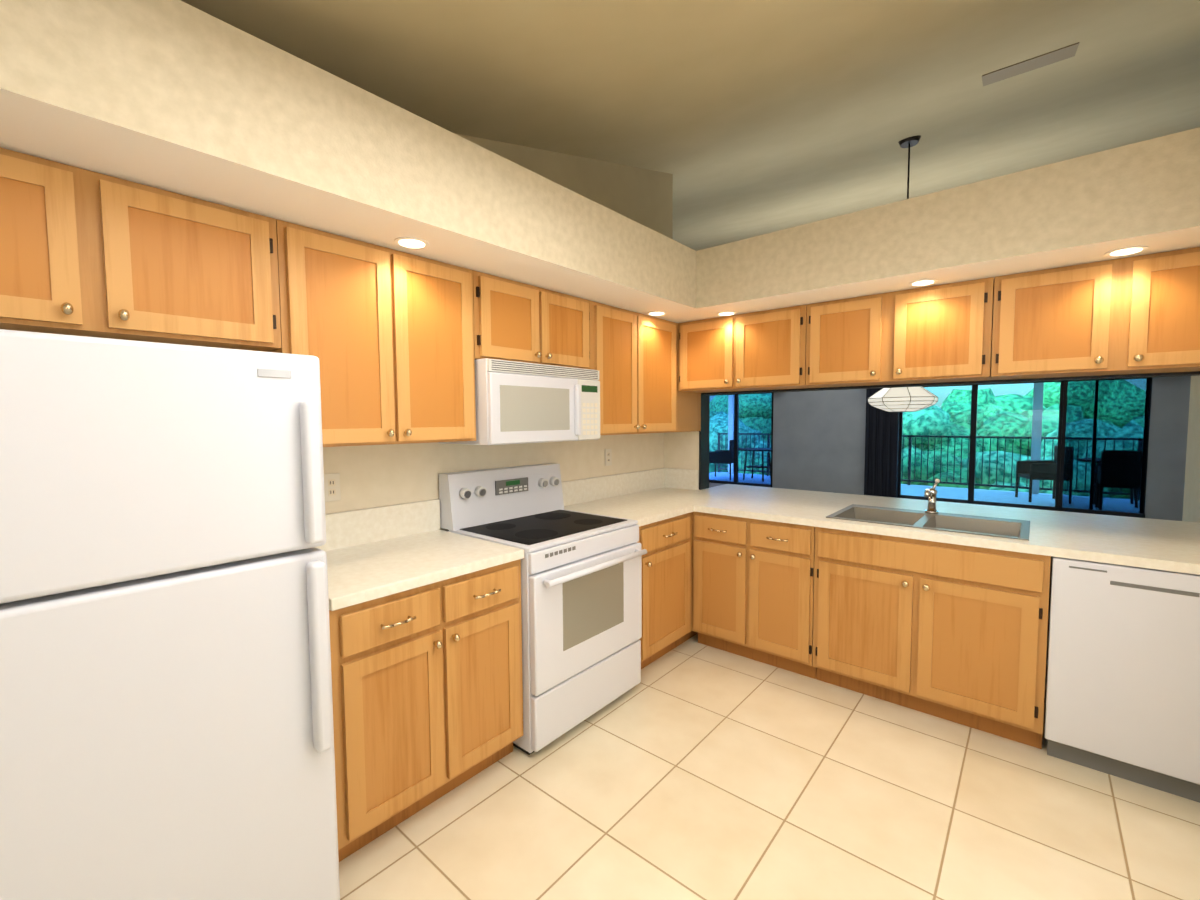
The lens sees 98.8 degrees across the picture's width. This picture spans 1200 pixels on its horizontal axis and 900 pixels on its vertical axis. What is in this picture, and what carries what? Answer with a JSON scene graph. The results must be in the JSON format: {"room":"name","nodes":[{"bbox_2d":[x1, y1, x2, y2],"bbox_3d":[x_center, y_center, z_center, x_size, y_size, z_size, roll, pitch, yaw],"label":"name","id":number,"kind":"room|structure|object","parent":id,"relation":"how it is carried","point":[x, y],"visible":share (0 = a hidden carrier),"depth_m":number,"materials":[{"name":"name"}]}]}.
{"room":"kitchen","nodes":[
{"label":"kitchen","id":0,"kind":"room"},
{"bbox_2d":[323,133,672,530],"bbox_3d":[-1.030,-0.381,2.340,0.120,3.390,4.840,2,4,40],"label":"wall","id":1,"kind":"structure","parent":0,"point":[372,476],"depth_m":3.02,"materials":[{"name":"beige paint"}]},
{"bbox_2d":[0,147,280,351],"bbox_3d":[-1.452,-0.529,1.440,0.383,0.418,0.898,2,4,40],"label":"upper cabinet","id":2,"kind":"object","parent":1,"relation":"attached to","point":[84,252],"visible":1,"depth_m":1.40,"materials":[{"name":"brown wood"}]},
{"bbox_2d":[324,473,340,501],"bbox_3d":[-1.124,0.157,2.153,0.008,0.116,0.070,2,4,40],"label":"electrical outlet plate","id":3,"kind":"object","parent":1,"relation":"attached to","point":[332,487],"visible":0.81,"depth_m":2.15,"materials":[{"name":"beige plastic"}]},
{"bbox_2d":[268,219,475,446],"bbox_3d":[-0.910,-0.403,2.085,0.383,0.753,0.768,2,4,40],"label":"upper cabinet","id":4,"kind":"object","parent":1,"relation":"attached to","point":[385,335],"visible":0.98,"depth_m":1.94,"materials":[{"name":"brown wood"}]},
{"bbox_2d":[473,270,589,368],"bbox_3d":[-0.412,-0.625,2.661,0.383,0.386,0.772,2,4,40],"label":"upper cabinet","id":5,"kind":"object","parent":1,"relation":"attached to","point":[516,321],"visible":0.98,"depth_m":2.50,"materials":[{"name":"brown wood"}]},
{"bbox_2d":[438,358,599,444],"bbox_3d":[-0.385,-0.236,2.664,0.446,0.383,0.756,2,4,40],"label":"microwave","id":6,"kind":"object","parent":5,"relation":"attached to","point":[519,402],"visible":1,"depth_m":2.44,"materials":[{"name":"white"}]},
{"bbox_2d":[605,449,611,465],"bbox_3d":[0.057,0.051,3.540,0.008,0.116,0.070,2,4,40],"label":"electrical outlet plate","id":7,"kind":"object","parent":1,"relation":"attached to","point":[608,457],"visible":1,"depth_m":3.54,"materials":[{"name":"beige plastic"}]},
{"bbox_2d":[589,300,644,434],"bbox_3d":[-0.016,-0.473,3.165,0.346,0.754,0.488,2,4,40],"label":"upper cabinet","id":8,"kind":"object","parent":1,"relation":"attached to","point":[634,359],"depth_m":3.06,"materials":[{"name":"brown wood"}]},
{"bbox_2d":[645,315,677,432],"bbox_3d":[0.227,-0.492,3.450,0.346,0.754,0.502,2,4,40],"label":"upper cabinet","id":9,"kind":"object","parent":1,"relation":"attached to","point":[661,336],"depth_m":3.40,"materials":[{"name":"brown wood"}]},
{"bbox_2d":[677,356,700,431],"bbox_3d":[0.496,-0.512,3.767,0.346,0.754,0.434,2,4,40],"label":"upper cabinet","id":10,"kind":"object","parent":1,"relation":"attached to","point":[688,403],"depth_m":3.71,"materials":[{"name":"brown wood"}]},
{"bbox_2d":[0,0,1199,322],"bbox_3d":[0.133,-0.914,1.317,2.936,0.340,4.596,2,4,40],"label":"soffit","id":11,"kind":"structure","parent":0,"point":[178,96],"depth_m":1.81,"materials":[{"name":"paint"}]},
{"bbox_2d":[394,237,428,248],"bbox_3d":[-0.702,-0.771,1.918,0.124,0.006,0.124,2,4,40],"label":"recessed light","id":12,"kind":"object","parent":11,"relation":"in","point":[412,242],"visible":1,"depth_m":1.91,"materials":[{"name":"white"}]},
{"bbox_2d":[647,311,666,315],"bbox_3d":[0.355,-0.855,3.222,0.124,0.006,0.124,2,4,40],"label":"recessed light","id":13,"kind":"object","parent":11,"relation":"in","point":[655,313],"visible":1,"depth_m":3.21,"materials":[{"name":"white"}]},
{"bbox_2d":[716,311,736,315],"bbox_3d":[0.797,-0.859,3.240,0.124,0.006,0.124,2,4,40],"label":"recessed light","id":14,"kind":"object","parent":11,"relation":"in","point":[726,313],"visible":0.98,"depth_m":3.22,"materials":[{"name":"white glass"}]},
{"bbox_2d":[909,279,937,285],"bbox_3d":[1.589,-0.822,2.529,0.124,0.006,0.124,2,4,40],"label":"recessed light","id":15,"kind":"object","parent":11,"relation":"in","point":[923,282],"visible":1,"depth_m":2.51,"materials":[{"name":"white glass"}]},
{"bbox_2d":[1105,246,1147,256],"bbox_3d":[2.116,-0.798,2.068,0.124,0.006,0.124,2,4,40],"label":"recessed light","id":16,"kind":"object","parent":11,"relation":"in","point":[1126,251],"visible":1,"depth_m":2.06,"materials":[{"name":"white"}]},
{"bbox_2d":[181,0,1199,250],"bbox_3d":[1.267,-2.690,4.838,8.840,2.766,11.840,2,4,40],"label":"ceiling","id":17,"kind":"structure","parent":0,"point":[743,118],"depth_m":2.65,"materials":[{"name":"paint"}]},
{"bbox_2d":[868,135,937,411],"bbox_3d":[2.547,-1.434,4.284,0.490,2.228,0.490,2,4,40],"label":"pendant lamp","id":18,"kind":"object","parent":17,"relation":"hanging from","point":[907,399],"visible":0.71,"depth_m":4.20,"materials":[{"name":"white glass"}]},
{"bbox_2d":[982,42,1079,85],"bbox_3d":[2.474,-2.221,2.974,0.431,0.070,0.260,2,4,40],"label":"ceiling vent","id":19,"kind":"object","parent":17,"relation":"in","point":[1052,57],"visible":1,"depth_m":2.96,"materials":[{"name":"grey metal"}]},
{"bbox_2d":[339,634,1199,899],"bbox_3d":[0.258,1.393,1.583,3.180,0.080,5.180,2,4,40],"label":"floor","id":20,"kind":"structure","parent":0,"point":[691,768],"depth_m":1.88,"materials":[{"name":"beige tile"}]},
{"bbox_2d":[0,329,339,899],"bbox_3d":[-1.253,0.562,1.386,0.820,1.622,0.722,2,4,40],"label":"refrigerator","id":21,"kind":"object","parent":20,"relation":"on","point":[166,719],"visible":1,"depth_m":1.14,"materials":[{"name":"white metal"}]},
{"bbox_2d":[329,559,522,861],"bbox_3d":[-0.791,0.897,2.067,0.673,0.868,0.768,2,4,40],"label":"base cabinet","id":22,"kind":"object","parent":20,"relation":"on","point":[427,690],"visible":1,"depth_m":1.81,"materials":[{"name":"brown wood"}]},
{"bbox_2d":[314,499,523,610],"bbox_3d":[-0.807,0.365,2.047,0.641,0.188,0.768,2,4,40],"label":"countertop","id":23,"kind":"structure","parent":22,"relation":"on","point":[376,552],"depth_m":2.10,"materials":[{"name":"laminate"}]},
{"bbox_2d":[439,463,646,754],"bbox_3d":[-0.263,0.702,2.619,0.740,1.185,0.762,2,4,40],"label":"range","id":24,"kind":"object","parent":20,"relation":"on","point":[581,591],"visible":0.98,"depth_m":2.44,"materials":[{"name":"white metal"}]},
{"bbox_2d":[637,512,692,668],"bbox_3d":[0.130,0.825,3.179,0.635,0.868,0.575,2,4,40],"label":"base cabinet","id":25,"kind":"object","parent":20,"relation":"on","point":[667,584],"depth_m":3.00,"materials":[{"name":"brown wood"}]},
{"bbox_2d":[561,472,693,526],"bbox_3d":[0.133,0.293,3.151,0.641,0.188,0.588,2,4,40],"label":"countertop","id":26,"kind":"structure","parent":25,"relation":"on","point":[646,500],"depth_m":3.38,"materials":[{"name":"laminate"}]},
{"bbox_2d":[638,468,1199,574],"bbox_3d":[1.562,0.289,3.064,2.932,0.188,1.130,2,4,40],"label":"countertop","id":27,"kind":"structure","parent":25,"relation":"on","point":[1159,544],"depth_m":2.57,"materials":[{"name":"laminate"}]},
{"bbox_2d":[826,504,1029,540],"bbox_3d":[1.705,0.451,2.700,0.840,0.181,0.525,2,4,40],"label":"sink","id":28,"kind":"object","parent":27,"relation":"in","point":[989,526],"visible":0.4,"depth_m":2.73,"materials":[{"name":"silver metal"}]},
{"bbox_2d":[924,479,939,513],"bbox_3d":[1.787,0.258,2.787,0.063,0.190,0.231,2,4,40],"label":"faucet","id":29,"kind":"object","parent":27,"relation":"on","point":[930,493],"visible":1,"depth_m":2.83,"materials":[{"name":"silver metal"}]},
{"bbox_2d":[692,512,816,678],"bbox_3d":[1.049,0.816,3.227,0.738,0.868,0.671,2,4,40],"label":"base cabinet","id":30,"kind":"object","parent":20,"relation":"on","point":[753,589],"visible":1,"depth_m":2.97,"materials":[{"name":"brown wood"}]},
{"bbox_2d":[812,527,1050,748],"bbox_3d":[1.695,0.844,2.680,0.948,0.868,0.669,2,4,40],"label":"base cabinet","id":31,"kind":"object","parent":20,"relation":"on","point":[955,633],"visible":0.98,"depth_m":2.40,"materials":[{"name":"brown wood"}]},
{"bbox_2d":[1045,556,1199,802],"bbox_3d":[2.297,0.871,2.176,0.610,0.866,0.624,2,4,40],"label":"dishwasher","id":32,"kind":"object","parent":20,"relation":"on","point":[1122,687],"visible":1,"depth_m":1.99,"materials":[{"name":"white metal"}]},
{"bbox_2d":[664,431,1044,697],"bbox_3d":[1.667,0.022,3.175,2.938,2.450,0.120,2,4,40],"label":"wall","id":33,"kind":"structure","parent":0,"point":[681,450],"depth_m":3.97,"materials":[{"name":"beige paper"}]},
{"bbox_2d":[678,305,821,392],"bbox_3d":[0.963,-0.636,3.398,0.867,0.468,0.379,2,4,40],"label":"upper cabinet","id":34,"kind":"object","parent":33,"relation":"attached to","point":[760,350],"visible":1,"depth_m":3.25,"materials":[{"name":"brown wood"}]},
{"bbox_2d":[806,277,994,387],"bbox_3d":[1.626,-0.607,2.835,0.866,0.468,0.379,2,4,40],"label":"upper cabinet","id":35,"kind":"object","parent":33,"relation":"attached to","point":[937,333],"visible":1,"depth_m":2.68,"materials":[{"name":"brown wood"}]},
{"bbox_2d":[699,371,1199,489],"bbox_3d":[1.786,-0.029,3.070,2.620,0.739,0.132,2,4,40],"label":"pass-through opening","id":36,"kind":"object","parent":33,"relation":"in","point":[704,448],"depth_m":3.20,"materials":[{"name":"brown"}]},
{"bbox_2d":[991,247,1199,379],"bbox_3d":[2.288,-0.579,2.274,0.862,0.468,0.379,2,4,40],"label":"upper cabinet","id":37,"kind":"object","parent":33,"relation":"attached to","point":[1134,315],"visible":1,"depth_m":2.20,"materials":[{"name":"brown wood"}]},
{"bbox_2d":[772,376,1190,520],"bbox_3d":[5.069,-1.688,9.371,8.600,5.090,0.120,2,4,40],"label":"wall","id":38,"kind":"structure","parent":0,"point":[818,440],"depth_m":9.73,"materials":[{"name":"grey paint"}]},
{"bbox_2d":[709,393,773,486],"bbox_3d":[2.979,-0.252,11.236,1.680,2.030,0.060,2,4,40],"label":"sliding window","id":39,"kind":"structure","parent":38,"relation":"in","point":[736,432],"depth_m":11.17,"materials":[{"name":"clear glass"}]},
{"bbox_2d":[864,388,899,497],"bbox_3d":[6.329,-0.199,8.172,3.930,2.200,0.180,2,4,40],"label":"curtain","id":40,"kind":"object","parent":38,"relation":"hanging from","point":[881,451],"visible":0.19,"depth_m":9.18,"materials":[{"name":"black fabric"}]},
{"bbox_2d":[897,377,1151,513],"bbox_3d":[6.531,-0.098,8.223,3.080,2.030,0.060,2,4,40],"label":"sliding window","id":41,"kind":"structure","parent":38,"relation":"in","point":[973,439],"depth_m":8.44,"materials":[{"name":"clear glass"}]},
{"bbox_2d":[1058,377,1150,517],"bbox_3d":[7.311,-0.058,7.467,0.910,2.030,0.025,2,4,40],"label":"sliding glass door","id":42,"kind":"structure","parent":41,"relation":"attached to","point":[1104,445],"depth_m":7.46,"materials":[{"name":"clear glass"}]},
{"bbox_2d":[1182,375,1199,522],"bbox_3d":[1.651,-0.441,0.765,0.120,3.660,5.920,2,4,40],"label":"wall","id":43,"kind":"structure","parent":0,"point":[1191,506],"depth_m":2.96,"materials":[{"name":"beige paint"}]},
{"label":"outside","id":44,"kind":"structure","parent":0,"visible":0},
{"bbox_2d":[709,472,1054,506],"bbox_3d":[3.542,1.010,7.710,8.840,0.079,9.350,2,4,40],"label":"floor","id":45,"kind":"structure","parent":44,"point":[920,491],"depth_m":9.79,"materials":[{"name":"concrete"}]},
{"bbox_2d":[709,440,733,479],"bbox_3d":[2.987,0.217,12.502,0.585,0.945,0.604,2,4,30],"label":"patio chair","id":46,"kind":"object","parent":45,"relation":"on","point":[725,456],"depth_m":12.22,"materials":[{"name":"brown wicker"}]},
{"bbox_2d":[739,448,770,481],"bbox_3d":[3.725,0.339,12.145,0.900,0.737,0.900,2,4,40],"label":"patio table","id":47,"kind":"object","parent":45,"relation":"on","point":[753,465],"depth_m":12.10,"materials":[{"name":"black metal"}]},
{"bbox_2d":[728,383,1043,493],"bbox_3d":[5.833,-0.528,11.609,6.290,2.499,0.140,2,4,40],"label":"column","id":48,"kind":"structure","parent":45,"relation":"on","point":[1038,424],"depth_m":9.59,"materials":[{"name":"grey paint"}]},
{"bbox_2d":[717,433,1057,490],"bbox_3d":[6.464,0.212,11.120,8.608,1.070,0.050,2,4,40],"label":"railing","id":49,"kind":"object","parent":45,"relation":"on","point":[909,457],"depth_m":10.54,"materials":[{"name":"black metal"}]},
{"bbox_2d":[1015,445,1057,501],"bbox_3d":[7.654,0.400,8.872,0.584,0.945,0.604,1,4,20],"label":"patio chair","id":50,"kind":"object","parent":45,"relation":"on","point":[1037,473],"depth_m":8.72,"materials":[{"name":"black metal"}]},
{"bbox_3d":[42.446,1.255,53.598,120.000,0.100,110.500,2,4,40],"label":"lawn","id":51,"kind":"structure","parent":44,"visible":0},
{"bbox_2d":[710,395,728,411],"bbox_3d":[9.233,-1.317,36.255,6.136,7.523,5.752,2,4,40],"label":"tree","id":52,"kind":"object","parent":51,"relation":"on","point":[717,402],"depth_m":34.98,"materials":[{"name":"green plant"}]},
{"bbox_2d":[709,412,770,454],"bbox_3d":[4.899,1.026,19.031,3.685,4.934,3.565,2,4,40],"label":"tree","id":53,"kind":"object","parent":51,"relation":"on","point":[722,424],"depth_m":18.17,"materials":[{"name":"green plant"}]},
{"bbox_2d":[709,451,770,474],"bbox_3d":[4.408,1.819,16.452,3.031,3.662,2.688,2,4,40],"label":"tree","id":54,"kind":"object","parent":51,"relation":"on","point":[743,460],"depth_m":15.59,"materials":[{"name":"green plant"}]},
{"bbox_2d":[710,393,771,443],"bbox_3d":[7.545,-0.158,27.055,4.901,6.315,5.329,2,4,40],"label":"tree","id":55,"kind":"object","parent":51,"relation":"on","point":[753,420],"depth_m":24.55,"materials":[{"name":"green plant"}]},
{"bbox_2d":[902,405,951,457],"bbox_3d":[9.370,1.112,15.765,3.105,5.087,3.468,2,4,40],"label":"tree","id":56,"kind":"object","parent":51,"relation":"on","point":[910,425],"depth_m":14.30,"materials":[{"name":"green plant"}]},
{"bbox_2d":[901,451,980,488],"bbox_3d":[8.783,1.921,12.833,3.121,3.825,2.746,2,4,40],"label":"bush","id":57,"kind":"object","parent":51,"relation":"on","point":[943,465],"depth_m":12.18,"materials":[{"name":"green plant"}]},
{"bbox_2d":[941,388,994,411],"bbox_3d":[16.442,0.269,22.619,3.810,5.868,4.992,2,4,40],"label":"tree","id":58,"kind":"object","parent":51,"relation":"on","point":[967,398],"depth_m":21.76,"materials":[{"name":"green plant"}]},
{"bbox_2d":[918,402,1058,458],"bbox_3d":[11.241,1.141,14.793,4.128,5.120,3.904,2,4,40],"label":"tree","id":59,"kind":"object","parent":51,"relation":"on","point":[1004,429],"depth_m":14.22,"materials":[{"name":"green plant"}]},
{"bbox_2d":[962,451,1053,493],"bbox_3d":[9.838,1.989,11.280,3.286,3.859,2.435,2,4,40],"label":"tree","id":60,"kind":"object","parent":51,"relation":"on","point":[1000,471],"depth_m":11.43,"materials":[{"name":"green plant"}]},
{"bbox_2d":[984,394,1058,420],"bbox_3d":[14.391,0.803,17.404,4.133,5.445,4.834,2,4,40],"label":"tree","id":61,"kind":"object","parent":51,"relation":"on","point":[1009,403],"depth_m":17.43,"materials":[{"name":"green plant"}]},
{"bbox_2d":[1010,429,1057,459],"bbox_3d":[11.773,1.535,12.543,3.708,4.592,3.428,2,4,40],"label":"tree","id":62,"kind":"object","parent":51,"relation":"on","point":[1054,433],"depth_m":12.35,"materials":[{"name":"green plant"}]},
{"bbox_2d":[1025,382,1059,407],"bbox_3d":[21.312,-0.117,21.885,5.241,6.660,5.755,2,4,40],"label":"tree","id":63,"kind":"object","parent":51,"relation":"on","point":[1050,392],"depth_m":21.33,"materials":[{"name":"green plant"}]}
]}

